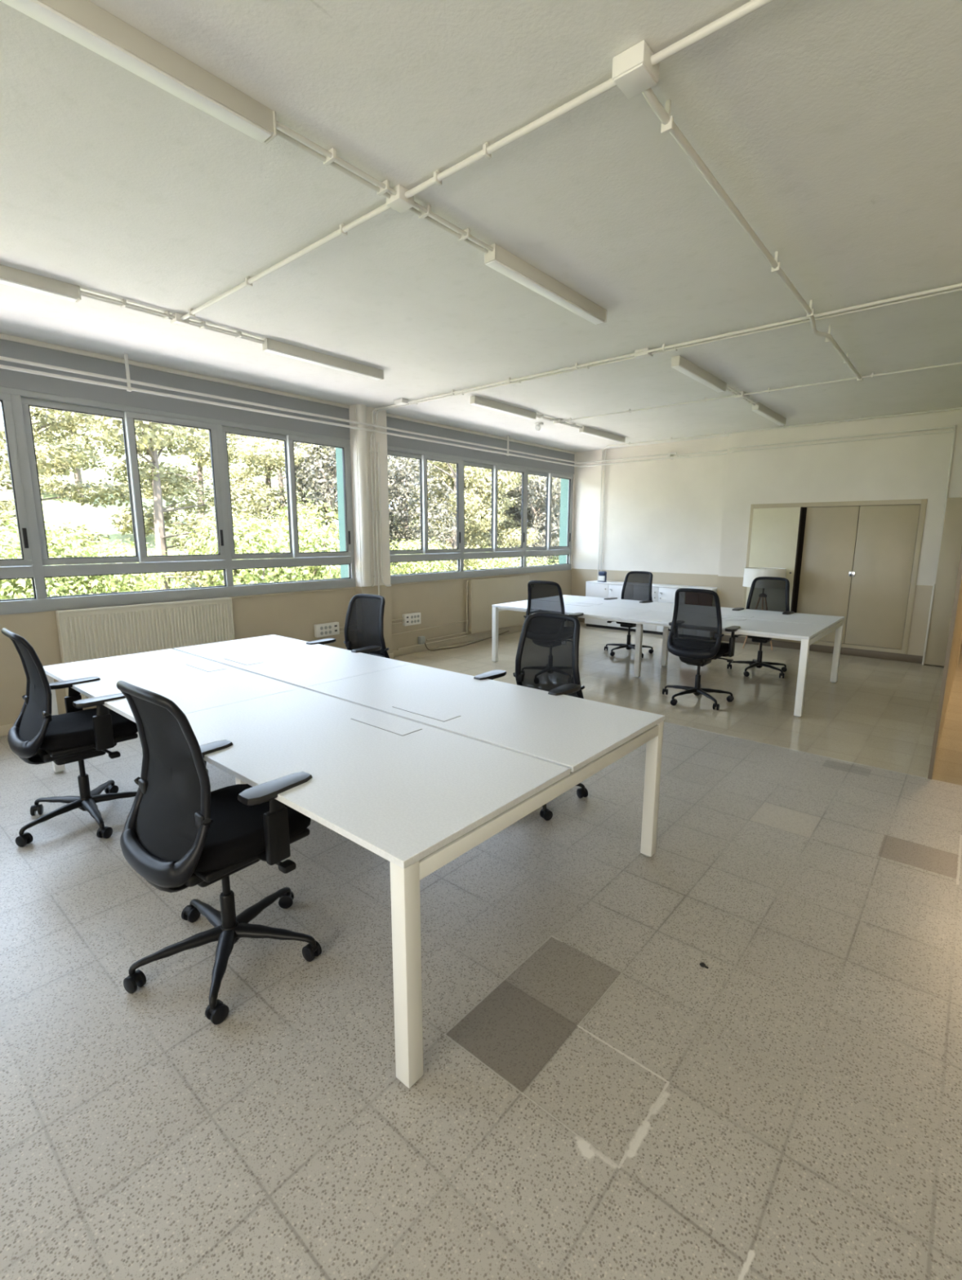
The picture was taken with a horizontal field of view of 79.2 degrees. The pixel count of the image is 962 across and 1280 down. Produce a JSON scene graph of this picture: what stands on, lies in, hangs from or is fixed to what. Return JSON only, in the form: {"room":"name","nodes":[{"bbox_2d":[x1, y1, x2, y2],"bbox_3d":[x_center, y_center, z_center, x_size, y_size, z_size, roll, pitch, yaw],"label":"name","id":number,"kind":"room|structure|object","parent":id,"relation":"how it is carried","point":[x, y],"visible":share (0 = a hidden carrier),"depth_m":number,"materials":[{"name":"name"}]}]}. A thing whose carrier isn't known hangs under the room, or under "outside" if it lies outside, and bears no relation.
{"room":"open-plan office","nodes":[
{"label":"open-plan office","id":0,"kind":"room"},
{"bbox_2d":[0,457,574,725],"bbox_3d":[-2.654,-0.940,6.058,0.250,3.312,13.580,9,13,40],"label":"wall","id":1,"kind":"structure","parent":0,"point":[292,615],"depth_m":6.69,"materials":[{"name":"paint"}]},
{"bbox_2d":[55,596,234,699],"bbox_3d":[-3.064,0.072,5.485,0.089,0.842,1.488,9,13,40],"label":"radiator","id":2,"kind":"object","parent":1,"relation":"attached to","point":[95,633],"visible":0.59,"depth_m":5.33,"materials":[{"name":"metal"}]},
{"bbox_2d":[56,596,231,613],"bbox_3d":[-3.053,-0.331,5.404,0.062,0.020,1.480,9,13,40],"label":"grille","id":3,"kind":"object","parent":2,"relation":"attached to","point":[217,600],"depth_m":5.34,"materials":[{"name":"metal"}]},
{"bbox_2d":[0,333,349,408],"bbox_3d":[-4.150,-2.210,3.851,0.040,0.037,7.990,9,13,40],"label":"trim","id":4,"kind":"structure","parent":1,"relation":"attached to","point":[3,336],"depth_m":5.25,"materials":[{"name":"beige paint"}]},
{"bbox_2d":[0,338,350,439],"bbox_3d":[-4.156,-2.021,3.890,0.024,0.350,7.990,9,13,40],"label":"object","id":5,"kind":"object","parent":1,"relation":"attached to","point":[11,379],"visible":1,"depth_m":5.28,"materials":[{"name":"metal"}]},
{"bbox_2d":[0,386,355,614],"bbox_3d":[-4.171,-0.992,4.086,0.090,1.745,7.990,9,13,40],"label":"window","id":6,"kind":"structure","parent":1,"relation":"in","point":[15,403],"depth_m":5.31,"materials":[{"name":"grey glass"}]},
{"bbox_2d":[0,626,522,736],"bbox_3d":[-2.479,0.467,6.223,0.134,0.085,13.080,9,13,40],"label":"baseboard","id":7,"kind":"structure","parent":1,"relation":"attached to","point":[4,730],"depth_m":8.47,"materials":[{"name":"beige paint"}]},
{"bbox_2d":[231,587,355,598],"bbox_3d":[-2.079,-0.524,6.604,0.012,0.044,1.606,9,13,40],"label":"cable","id":8,"kind":"object","parent":1,"relation":"attached to","point":[344,588],"visible":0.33,"depth_m":6.52,"materials":[{"name":"beige paint"}]},
{"bbox_2d":[313,622,339,637],"bbox_3d":[-1.836,-0.124,6.936,0.064,0.150,0.320,9,13,40],"label":"box","id":9,"kind":"object","parent":1,"relation":"attached to","point":[331,628],"visible":1,"depth_m":6.90,"materials":[{"name":"white plastic"}]},
{"bbox_2d":[335,447,348,577],"bbox_3d":[-1.536,-1.077,7.435,0.200,3.900,0.500,9,13,40],"label":"pier","id":10,"kind":"object","parent":1,"relation":"attached to","point":[344,568],"visible":0.05,"depth_m":7.17,"materials":[{"name":"paint"}]},
{"bbox_2d":[402,612,421,626],"bbox_3d":[-0.946,-0.287,7.965,0.064,0.160,0.300,9,13,40],"label":"box","id":11,"kind":"object","parent":1,"relation":"attached to","point":[410,619],"visible":1,"depth_m":7.93,"materials":[{"name":"white plastic"}]},
{"bbox_2d":[391,620,468,635],"bbox_3d":[-0.686,-0.181,8.312,0.016,0.045,1.690,9,13,40],"label":"conduit","id":12,"kind":"object","parent":1,"relation":"attached to","point":[464,620],"visible":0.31,"depth_m":8.23,"materials":[{"name":"beige paint"}]},
{"bbox_2d":[396,624,522,649],"bbox_3d":[0.194,-0.149,9.318,0.020,0.034,4.050,9,13,40],"label":"pipe","id":13,"kind":"object","parent":1,"relation":"attached to","point":[519,624],"visible":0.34,"depth_m":8.63,"materials":[{"name":"metal"}]},
{"bbox_2d":[386,445,573,583],"bbox_3d":[0.199,-1.887,9.125,0.090,1.745,4.530,9,13,40],"label":"window","id":14,"kind":"structure","parent":1,"relation":"in","point":[460,553],"depth_m":8.86,"materials":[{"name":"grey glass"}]},
{"bbox_2d":[386,416,574,474],"bbox_3d":[0.222,-2.918,8.938,0.024,0.350,4.555,9,13,40],"label":"roller shutter box","id":15,"kind":"object","parent":1,"relation":"attached to","point":[393,441],"visible":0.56,"depth_m":8.51,"materials":[{"name":"metal"}]},
{"bbox_2d":[391,569,569,585],"bbox_3d":[0.222,-1.012,9.254,0.012,0.011,4.480,9,13,40],"label":"cable","id":16,"kind":"object","parent":1,"relation":"attached to","point":[568,570],"visible":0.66,"depth_m":8.84,"materials":[{"name":"beige paint"}]},
{"bbox_2d":[386,413,575,453],"bbox_3d":[0.229,-3.107,8.899,0.040,0.037,4.555,9,13,40],"label":"trim","id":17,"kind":"structure","parent":1,"relation":"attached to","point":[392,415],"depth_m":8.45,"materials":[{"name":"beige paint"}]},
{"bbox_2d":[466,574,528,634],"bbox_3d":[0.286,-0.596,9.349,0.091,0.825,1.554,9,13,40],"label":"radiator","id":18,"kind":"object","parent":1,"relation":"attached to","point":[481,593],"visible":0.82,"depth_m":9.14,"materials":[{"name":"beige metal"}]},
{"bbox_2d":[558,478,568,564],"bbox_3d":[1.682,-1.736,11.145,0.200,3.900,0.360,9,13,40],"label":"pier","id":19,"kind":"object","parent":1,"relation":"attached to","point":[564,482],"visible":0.11,"depth_m":10.91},
{"bbox_2d":[348,404,392,653],"bbox_3d":[-1.361,-1.253,7.251,0.120,3.112,0.470,9,13,40],"label":"wall pier","id":20,"kind":"object","parent":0,"point":[384,591],"visible":0.57,"depth_m":7.16,"materials":[{"name":"paint"}]},
{"bbox_2d":[355,404,371,586],"bbox_3d":[-1.395,-1.708,6.987,0.058,2.122,0.140,9,13,40],"label":"pipe","id":21,"kind":"object","parent":20,"relation":"attached to","point":[361,413],"depth_m":6.96,"materials":[{"name":"metal"}]},
{"bbox_2d":[368,423,376,586],"bbox_3d":[-1.316,-1.630,7.110,0.032,1.954,0.113,9,13,40],"label":"pipe","id":22,"kind":"object","parent":20,"relation":"attached to","point":[371,451],"visible":0.99,"depth_m":7.10,"materials":[{"name":"metal"}]},
{"bbox_2d":[373,418,380,595],"bbox_3d":[-1.287,-1.196,7.224,0.032,2.950,0.032,9,13,40],"label":"pipe","id":23,"kind":"object","parent":20,"relation":"attached to","point":[374,438],"visible":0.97,"depth_m":7.14,"materials":[{"name":"metal"}]},
{"bbox_2d":[376,442,391,586],"bbox_3d":[-1.207,-1.543,7.256,0.032,1.758,0.167,9,13,40],"label":"pipe","id":24,"kind":"object","parent":20,"relation":"attached to","point":[378,451],"visible":1,"depth_m":7.20,"materials":[{"name":"metal"}]},
{"bbox_2d":[0,622,961,1279],"bbox_3d":[1.051,0.948,4.395,8.450,0.200,15.400,9,13,40],"label":"floor","id":25,"kind":"structure","parent":0,"point":[592,1100],"depth_m":1.95,"materials":[{"name":"tile"}]},
{"bbox_2d":[1,627,137,847],"bbox_3d":[-2.253,0.475,3.237,0.681,1.126,0.683,9,14,41],"label":"chair","id":26,"kind":"object","parent":25,"relation":"on","point":[37,736],"visible":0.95,"depth_m":3.11,"materials":[{"name":"black plastic"}]},
{"bbox_2d":[116,680,321,1024],"bbox_3d":[-0.980,0.668,2.180,0.678,1.126,0.680,8,13,37],"label":"chair","id":27,"kind":"object","parent":25,"relation":"on","point":[178,834],"visible":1,"depth_m":2.01,"materials":[{"name":"black plastic"}]},
{"bbox_2d":[306,593,389,658],"bbox_3d":[-1.036,0.207,4.742,0.698,1.128,0.666,8,13,36],"label":"chair","id":28,"kind":"object","parent":25,"relation":"on","point":[363,630],"visible":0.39,"depth_m":4.80,"materials":[{"name":"black plastic"}]},
{"bbox_2d":[43,634,664,1088],"bbox_3d":[-1.023,0.638,3.424,3.600,0.744,1.710,9,13,40],"label":"desk","id":29,"kind":"object","parent":25,"relation":"on","point":[417,766],"visible":0.94,"depth_m":2.53,"materials":[{"name":"white laminate"}]},
{"bbox_2d":[473,612,587,820],"bbox_3d":[0.304,0.419,3.584,0.679,1.126,0.681,9,13,39],"label":"chair","id":30,"kind":"object","parent":25,"relation":"on","point":[547,658],"visible":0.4,"depth_m":3.64,"materials":[{"name":"black plastic"}]},
{"bbox_2d":[523,580,583,621],"bbox_3d":[0.780,-0.119,6.575,0.696,1.128,0.664,7,12,34],"label":"chair","id":31,"kind":"object","parent":25,"relation":"on","point":[543,596],"visible":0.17,"depth_m":6.38,"materials":[{"name":"fabric"}]},
{"bbox_2d":[584,580,632,631],"bbox_3d":[2.333,-0.615,10.268,0.908,0.806,0.425,9,13,40],"label":"base cabinet","id":32,"kind":"object","parent":25,"relation":"on","point":[594,588],"visible":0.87,"depth_m":10.18,"materials":[{"name":"white laminate"}]},
{"bbox_2d":[597,571,606,582],"bbox_3d":[2.149,-1.124,10.294,0.140,0.185,0.090,9,13,40],"label":"card reader","id":33,"kind":"object","parent":32,"relation":"on","point":[602,575],"visible":1,"depth_m":10.27,"materials":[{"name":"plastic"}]},
{"bbox_2d":[604,570,653,657],"bbox_3d":[2.028,-0.370,7.998,0.678,1.126,0.675,10,14,44],"label":"chair","id":34,"kind":"object","parent":25,"relation":"on","point":[637,585],"visible":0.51,"depth_m":8.05,"materials":[{"name":"black plastic"}]},
{"bbox_2d":[631,583,692,635],"bbox_3d":[3.019,-0.510,9.692,0.883,0.806,0.425,9,13,40],"label":"base cabinet","id":35,"kind":"object","parent":25,"relation":"on","point":[660,593],"visible":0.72,"depth_m":9.52,"materials":[{"name":"white laminate"}]},
{"bbox_2d":[491,595,844,717],"bbox_3d":[2.062,0.013,6.946,3.600,0.744,1.710,9,13,40],"label":"desk","id":36,"kind":"object","parent":25,"relation":"on","point":[807,628],"visible":0.85,"depth_m":6.40,"materials":[{"name":"white laminate"}]},
{"bbox_2d":[662,588,740,710],"bbox_3d":[2.134,0.044,5.694,0.678,1.126,0.680,9,13,40],"label":"chair","id":37,"kind":"object","parent":25,"relation":"on","point":[695,636],"visible":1,"depth_m":5.50,"materials":[{"name":"black plastic"}]},
{"bbox_2d":[685,586,716,592],"bbox_3d":[3.531,-0.434,9.278,0.428,0.806,0.400,9,13,40],"label":"base cabinet","id":38,"kind":"object","parent":25,"relation":"on","point":[713,588],"visible":0.19,"depth_m":9.10,"materials":[{"name":"white laminate"}]},
{"bbox_2d":[726,576,794,678],"bbox_3d":[3.316,-0.168,6.889,0.678,1.126,0.676,8,13,39],"label":"chair","id":39,"kind":"object","parent":25,"relation":"on","point":[766,593],"visible":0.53,"depth_m":6.94,"materials":[{"name":"black plastic"}]},
{"bbox_2d":[742,567,786,650],"bbox_3d":[3.950,-0.423,8.182,0.536,1.168,0.536,9,13,40],"label":"lamp","id":40,"kind":"object","parent":25,"relation":"on","point":[750,574],"visible":0.6,"depth_m":7.95,"materials":[{"name":"white fabric"}]},
{"bbox_2d":[0,0,961,452],"bbox_3d":[0.983,-2.348,3.869,8.650,0.250,15.400,9,13,40],"label":"ceiling","id":41,"kind":"structure","parent":0,"point":[833,128],"depth_m":2.69,"materials":[{"name":"paint"}]},
{"bbox_2d":[0,264,80,302],"bbox_3d":[-2.889,-2.058,3.145,0.076,0.082,1.220,9,13,40],"label":"ceiling lamp","id":42,"kind":"object","parent":41,"relation":"attached to","point":[9,276],"visible":1,"depth_m":3.43,"materials":[{"name":"metal"}]},
{"bbox_2d":[0,278,77,302],"bbox_3d":[-2.894,-2.023,3.151,0.068,0.011,1.194,9,13,40],"label":"diffuser","id":43,"kind":"object","parent":42,"relation":"attached to","point":[20,283],"depth_m":3.44,"materials":[{"name":"plastic"}]},
{"bbox_2d":[124,353,132,391],"bbox_3d":[-2.997,-2.269,4.931,0.040,0.297,0.028,9,13,40],"label":"hanger","id":44,"kind":"object","parent":41,"relation":"hanging from","point":[126,356],"visible":1,"depth_m":4.92,"materials":[{"name":"beige paint"}]},
{"bbox_2d":[0,355,676,463],"bbox_3d":[-1.750,-2.228,5.047,1.783,0.045,12.983,9,13,40],"label":"pipe","id":45,"kind":"object","parent":44,"relation":"hanging from","point":[5,358],"visible":1,"depth_m":5.80,"materials":[{"name":"metal"}]},
{"bbox_2d":[0,364,688,466],"bbox_3d":[-1.674,-2.158,4.994,1.983,0.045,12.983,9,13,40],"label":"pipe","id":46,"kind":"object","parent":44,"relation":"hanging from","point":[3,366],"visible":1,"depth_m":5.83,"materials":[{"name":"metal"}]},
{"bbox_2d":[0,0,276,143],"bbox_3d":[-1.164,-1.789,1.670,0.076,0.082,1.220,9,13,40],"label":"ceiling lamp","id":47,"kind":"object","parent":41,"relation":"attached to","point":[86,24],"visible":1,"depth_m":1.80,"materials":[{"name":"metal"}]},
{"bbox_2d":[80,290,264,343],"bbox_3d":[-2.091,-2.239,4.057,0.068,0.036,1.220,9,13,40],"label":"conduit","id":48,"kind":"object","parent":41,"relation":"attached to","point":[122,304],"visible":0.98,"depth_m":3.95,"materials":[{"name":"beige paint"}]},
{"bbox_2d":[170,312,189,326],"bbox_3d":[-2.098,-2.232,4.051,0.090,0.055,0.090,9,13,40],"label":"junction box","id":49,"kind":"object","parent":41,"relation":"attached to","point":[177,321],"visible":0.71,"depth_m":4.02,"materials":[{"name":"white plastic"}]},
{"bbox_2d":[262,337,383,380],"bbox_3d":[-1.307,-2.382,4.968,0.076,0.082,1.170,9,13,40],"label":"ceiling lamp","id":50,"kind":"object","parent":41,"relation":"attached to","point":[271,346],"visible":0.97,"depth_m":4.88,"materials":[{"name":"metal"}]},
{"bbox_2d":[275,120,493,253],"bbox_3d":[-0.359,-1.972,2.592,0.068,0.036,1.245,9,13,40],"label":"conduit","id":51,"kind":"object","parent":41,"relation":"attached to","point":[328,157],"visible":0.93,"depth_m":2.45,"materials":[{"name":"beige paint"}]},
{"bbox_2d":[386,184,413,213],"bbox_3d":[-0.360,-1.966,2.591,0.090,0.055,0.090,9,13,40],"label":"junction box","id":52,"kind":"object","parent":41,"relation":"attached to","point":[399,202],"visible":0.8,"depth_m":2.57,"materials":[{"name":"white plastic"}]},
{"bbox_2d":[393,398,408,405],"bbox_3d":[-0.901,-2.684,6.551,0.140,0.045,0.100,9,13,40],"label":"junction box","id":53,"kind":"object","parent":41,"relation":"attached to","point":[400,402],"visible":1,"depth_m":6.52,"materials":[{"name":"white plastic"}]},
{"bbox_2d":[180,0,773,319],"bbox_3d":[0.366,-1.859,1.980,6.460,0.047,0.038,9,13,40],"label":"conduit","id":54,"kind":"object","parent":41,"relation":"attached to","point":[751,6],"visible":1,"depth_m":2.19,"materials":[{"name":"beige paint"}]},
{"bbox_2d":[469,395,536,419],"bbox_3d":[0.281,-2.707,6.798,0.076,0.082,1.160,9,13,40],"label":"ceiling lamp","id":55,"kind":"object","parent":41,"relation":"attached to","point":[477,401],"visible":1,"depth_m":6.71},
{"bbox_2d":[470,403,534,419],"bbox_3d":[0.275,-2.672,6.804,0.068,0.011,1.134,9,13,40],"label":"diffuser","id":56,"kind":"object","parent":55,"relation":"attached to","point":[488,406],"depth_m":6.78,"materials":[{"name":"plastic"}]},
{"bbox_2d":[484,243,606,324],"bbox_3d":[0.434,-2.116,3.512,0.076,0.082,1.200,9,13,40],"label":"ceiling lamp","id":57,"kind":"object","parent":41,"relation":"attached to","point":[500,260],"visible":0.98,"depth_m":3.39,"materials":[{"name":"metal"}]},
{"bbox_2d":[536,414,582,428],"bbox_3d":[0.993,-2.871,7.614,0.068,0.036,1.200,9,13,40],"label":"conduit","id":58,"kind":"object","parent":41,"relation":"attached to","point":[541,416],"visible":0.88,"depth_m":7.55,"materials":[{"name":"beige paint"}]},
{"bbox_2d":[578,426,625,443],"bbox_3d":[1.802,-3.022,8.568,0.076,0.082,1.250,9,13,40],"label":"ceiling lamp","id":59,"kind":"object","parent":41,"relation":"attached to","point":[585,430],"visible":0.96,"depth_m":8.49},
{"bbox_2d":[579,431,623,443],"bbox_3d":[1.797,-2.986,8.574,0.068,0.011,1.224,9,13,40],"label":"diffuser","id":60,"kind":"object","parent":59,"relation":"attached to","point":[597,434],"depth_m":8.57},
{"bbox_2d":[611,40,659,98],"bbox_3d":[0.497,-1.829,1.868,0.110,0.066,0.115,9,13,40],"label":"junction box","id":61,"kind":"object","parent":41,"relation":"attached to","point":[633,73],"visible":0.96,"depth_m":1.84,"materials":[{"name":"white plastic"}]},
{"bbox_2d":[634,347,653,359],"bbox_3d":[1.340,-2.359,4.786,0.120,0.050,0.100,9,13,40],"label":"junction box","id":62,"kind":"object","parent":41,"relation":"attached to","point":[645,355],"visible":0.79,"depth_m":4.76,"materials":[{"name":"white plastic"}]},
{"bbox_2d":[371,282,961,422],"bbox_3d":[1.657,-2.234,4.467,7.760,0.182,0.043,9,13,40],"label":"conduit","id":63,"kind":"object","parent":41,"relation":"attached to","point":[663,348],"visible":1,"depth_m":4.41,"materials":[{"name":"beige paint"}]},
{"bbox_2d":[375,286,961,423],"bbox_3d":[1.701,-2.243,4.516,7.760,0.182,0.048,9,13,40],"label":"conduit","id":64,"kind":"object","parent":41,"relation":"attached to","point":[957,289],"visible":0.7,"depth_m":4.42,"materials":[{"name":"beige paint"}]},
{"bbox_2d":[671,355,726,392],"bbox_3d":[2.036,-2.449,5.382,0.076,0.082,1.190,9,13,40],"label":"ceiling lamp","id":65,"kind":"object","parent":41,"relation":"attached to","point":[679,363],"visible":1,"depth_m":5.27,"materials":[{"name":"plastic"}]},
{"bbox_2d":[725,385,759,405],"bbox_3d":[2.796,-2.618,6.229,0.068,0.036,1.080,9,13,40],"label":"conduit","id":66,"kind":"object","parent":41,"relation":"attached to","point":[729,389],"visible":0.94,"depth_m":6.25,"materials":[{"name":"beige paint"}]},
{"bbox_2d":[641,87,862,381],"bbox_3d":[2.094,-2.133,3.725,0.082,0.117,4.831,9,13,39],"label":"conduit","id":67,"kind":"object","parent":41,"relation":"attached to","point":[668,125],"visible":1,"depth_m":2.55,"materials":[{"name":"beige paint"}]},
{"bbox_2d":[560,361,961,422],"bbox_3d":[3.480,-2.498,5.563,6.450,0.043,0.030,9,13,40],"label":"conduit","id":68,"kind":"object","parent":41,"relation":"attached to","point":[872,375],"visible":1,"depth_m":5.92,"materials":[{"name":"beige paint"}]},
{"bbox_2d":[751,402,786,425],"bbox_3d":[3.533,-2.755,7.107,0.076,0.082,1.220,9,13,40],"label":"ceiling lamp","id":69,"kind":"object","parent":41,"relation":"attached to","point":[761,410],"visible":0.91,"depth_m":7.01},
{"bbox_2d":[751,409,784,425],"bbox_3d":[3.527,-2.720,7.113,0.068,0.011,1.194,9,13,40],"label":"diffuser","id":70,"kind":"object","parent":69,"relation":"attached to","point":[764,413],"depth_m":7.07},
{"bbox_2d":[600,407,961,484],"bbox_3d":[4.774,-2.600,7.757,7.310,0.612,0.406,9,13,40],"label":"conduit","id":71,"kind":"object","parent":41,"relation":"attached to","point":[957,408],"visible":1,"depth_m":7.97,"materials":[{"name":"beige paint"}]},
{"bbox_2d":[570,408,961,667],"bbox_3d":[4.734,-1.435,8.344,8.450,3.112,0.530,9,13,40],"label":"wall","id":72,"kind":"structure","parent":0,"point":[685,521],"depth_m":8.77,"materials":[{"name":"paint"}]},
{"bbox_2d":[596,449,603,579],"bbox_3d":[2.139,-2.226,10.434,0.030,2.287,0.030,9,13,40],"label":"pipe","id":73,"kind":"object","parent":72,"relation":"attached to","point":[600,502],"visible":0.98,"depth_m":10.47,"materials":[{"name":"metal"}]},
{"bbox_2d":[600,448,605,571],"bbox_3d":[2.185,-2.219,10.395,0.030,2.287,0.030,9,13,40],"label":"pipe","id":74,"kind":"object","parent":72,"relation":"attached to","point":[603,502],"visible":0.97,"depth_m":10.37,"materials":[{"name":"metal"}]},
{"bbox_2d":[577,617,922,663],"bbox_3d":[3.702,-0.080,9.304,5.470,0.100,0.294,9,13,40],"label":"baseboard","id":75,"kind":"structure","parent":72,"relation":"attached to","point":[820,648],"depth_m":8.03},
{"bbox_2d":[675,431,953,458],"bbox_3d":[4.330,-2.694,8.081,3.498,0.027,0.182,10,14,43],"label":"pipe","id":76,"kind":"object","parent":72,"relation":"attached to","point":[944,431],"visible":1,"depth_m":7.78,"materials":[{"name":"metal"}]},
{"bbox_2d":[675,426,954,455],"bbox_3d":[4.331,-2.743,8.072,3.498,0.031,0.186,10,14,43],"label":"pipe","id":77,"kind":"object","parent":72,"relation":"attached to","point":[948,427],"visible":1,"depth_m":7.77,"materials":[{"name":"metal"}]},
{"bbox_2d":[739,498,927,653],"bbox_3d":[4.800,-0.914,8.106,2.075,1.970,0.429,9,13,40],"label":"built-in closet","id":78,"kind":"object","parent":72,"relation":"attached to","point":[858,562],"visible":0.87,"depth_m":7.86,"materials":[{"name":"beige paint"}]},
{"bbox_2d":[921,497,961,666],"bbox_3d":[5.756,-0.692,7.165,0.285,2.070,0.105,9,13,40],"label":"door","id":79,"kind":"structure","parent":72,"relation":"in","point":[944,588],"depth_m":7.16,"materials":[{"name":"beige paint"}]},
{"bbox_2d":[941,425,956,535],"bbox_3d":[5.684,-1.660,7.097,0.062,1.840,0.024,9,13,40],"label":"pipe","id":80,"kind":"object","parent":72,"relation":"attached to","point":[955,426],"visible":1,"depth_m":7.03,"materials":[{"name":"beige paint"}]},
{"bbox_2d":[932,577,961,772],"bbox_3d":[4.482,-0.893,5.320,0.018,3.112,4.470,9,13,40],"label":"wall","id":81,"kind":"structure","parent":0,"point":[957,624],"depth_m":4.62,"materials":[{"name":"beige paint"}]},
{"bbox_2d":[927,546,961,779],"bbox_3d":[3.028,-0.595,3.643,0.022,3.112,0.008,9,13,40],"label":"trim","id":82,"kind":"structure","parent":81,"relation":"attached to","point":[959,570],"depth_m":3.78,"materials":[{"name":"wood"}]},
{"label":"outside","id":83,"kind":"structure","parent":0,"visible":0},
{"bbox_2d":[0,413,528,599],"bbox_3d":[-11.532,-11.338,41.843,60.000,13.627,100.000,9,13,40],"label":"ground","id":84,"kind":"structure","parent":83,"point":[86,514],"depth_m":23.72,"materials":[{"name":"green plant"}]},
{"bbox_2d":[0,502,93,599],"bbox_3d":[-9.521,-1.229,11.392,3.323,2.958,3.618,1,10,3],"label":"shrub","id":85,"kind":"object","parent":84,"relation":"on","point":[10,585],"visible":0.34,"depth_m":11.34,"materials":[{"name":"green plant"}]},
{"bbox_2d":[0,420,126,500],"bbox_3d":[-17.375,-8.259,23.898,5.263,6.000,5.582,-5,11,-25],"label":"pine tree","id":86,"kind":"object","parent":84,"relation":"on","point":[77,477],"visible":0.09,"depth_m":23.49,"materials":[{"name":"green plant"}]},
{"bbox_2d":[0,401,142,551],"bbox_3d":[-12.509,-4.604,15.814,5.547,5.917,5.544,-7,13,-36],"label":"pine tree","id":87,"kind":"object","parent":84,"relation":"on","point":[56,420],"visible":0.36,"depth_m":15.69,"materials":[{"name":"green plant"}]},
{"bbox_2d":[13,515,175,597],"bbox_3d":[-8.230,-1.378,12.532,2.942,2.578,3.122,-8,13,-38],"label":"shrub","id":88,"kind":"object","parent":84,"relation":"on","point":[95,581],"visible":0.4,"depth_m":11.98,"materials":[{"name":"green plant"}]},
{"bbox_2d":[59,410,279,592],"bbox_3d":[-7.949,-3.772,15.505,5.263,6.007,5.582,-7,13,-36],"label":"pine tree","id":89,"kind":"object","parent":84,"relation":"on","point":[149,441],"visible":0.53,"depth_m":15.46,"materials":[{"name":"green plant"}]},
{"bbox_2d":[108,424,275,536],"bbox_3d":[-10.722,-6.225,22.058,5.863,5.630,5.390,-4,11,-21],"label":"pine tree","id":90,"kind":"object","parent":84,"relation":"on","point":[201,461],"visible":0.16,"depth_m":21.84,"materials":[{"name":"green plant"}]},
{"bbox_2d":[159,512,306,588],"bbox_3d":[-6.098,-1.678,14.398,3.323,2.958,3.618,-1,10,-5],"label":"shrub","id":91,"kind":"object","parent":84,"relation":"on","point":[242,547],"visible":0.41,"depth_m":13.88,"materials":[{"name":"green plant"}]},
{"bbox_2d":[184,431,337,551],"bbox_3d":[-7.109,-4.897,20.270,5.547,5.329,5.544,4,11,21],"label":"pine tree","id":92,"kind":"object","parent":84,"relation":"on","point":[269,454],"visible":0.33,"depth_m":18.71,"materials":[{"name":"green plant"}]},
{"bbox_2d":[228,435,324,508],"bbox_3d":[-10.208,-8.823,29.701,5.863,5.489,5.390,-6,12,-31],"label":"pine tree","id":93,"kind":"object","parent":84,"relation":"on","point":[280,477],"visible":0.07,"depth_m":29.54,"materials":[{"name":"green plant"}]},
{"bbox_2d":[213,490,340,582],"bbox_3d":[-5.181,-2.402,16.516,4.040,3.544,3.807,4,11,21],"label":"shrub","id":94,"kind":"object","parent":84,"relation":"on","point":[314,572],"visible":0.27,"depth_m":16.21,"materials":[{"name":"green plant"}]},
{"bbox_2d":[244,441,393,577],"bbox_3d":[-5.027,-4.411,19.378,4.395,6.168,4.521,8,13,38],"label":"oak tree","id":95,"kind":"object","parent":84,"relation":"on","point":[330,471],"visible":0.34,"depth_m":18.87,"materials":[{"name":"green plant"}]},
{"bbox_2d":[386,455,456,568],"bbox_3d":[-2.871,-4.963,23.476,4.521,6.274,4.395,1,10,7],"label":"oak tree","id":96,"kind":"object","parent":84,"relation":"on","point":[395,487],"visible":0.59,"depth_m":22.69,"materials":[{"name":"green plant"}]},
{"bbox_2d":[389,537,457,574],"bbox_3d":[-2.069,-2.473,20.362,3.361,2.301,3.224,-2,10,-12],"label":"shrub","id":97,"kind":"object","parent":84,"relation":"on","point":[414,566],"visible":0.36,"depth_m":19.86,"materials":[{"name":"green plant"}]},
{"bbox_2d":[388,458,474,572],"bbox_3d":[-2.748,-6.249,29.778,5.703,7.992,6.203,-9,14,-43],"label":"pine tree","id":98,"kind":"object","parent":84,"relation":"on","point":[437,492],"visible":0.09,"depth_m":28.26,"materials":[{"name":"green plant"}]},
{"bbox_2d":[389,457,519,571],"bbox_3d":[-1.502,-5.299,26.480,5.626,7.642,5.629,7,12,33],"label":"pine tree","id":99,"kind":"object","parent":84,"relation":"on","point":[486,487],"visible":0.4,"depth_m":25.92,"materials":[{"name":"green plant"}]},
{"bbox_2d":[429,466,542,568],"bbox_3d":[0.540,-5.500,28.371,6.001,7.732,5.517,9,13,40],"label":"pine tree","id":100,"kind":"object","parent":84,"relation":"on","point":[507,537],"visible":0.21,"depth_m":27.11,"materials":[{"name":"green plant"}]},
{"bbox_2d":[463,544,538,569],"bbox_3d":[0.702,-2.489,23.931,3.618,2.958,3.323,2,10,12],"label":"shrub","id":101,"kind":"object","parent":84,"relation":"on","point":[486,562],"visible":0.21,"depth_m":23.81,"materials":[{"name":"green plant"}]},
{"bbox_2d":[465,467,560,564],"bbox_3d":[1.370,-6.133,32.058,6.272,8.034,5.032,-1,10,-8],"label":"oak tree","id":102,"kind":"object","parent":84,"relation":"on","point":[513,508],"visible":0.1,"depth_m":31.20,"materials":[{"name":"green plant"}]},
{"bbox_2d":[484,471,560,565],"bbox_3d":[2.598,-5.704,30.549,5.410,8.030,5.565,-1,10,-6],"label":"oak tree","id":103,"kind":"object","parent":84,"relation":"on","point":[555,522],"visible":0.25,"depth_m":29.18,"materials":[{"name":"green plant"}]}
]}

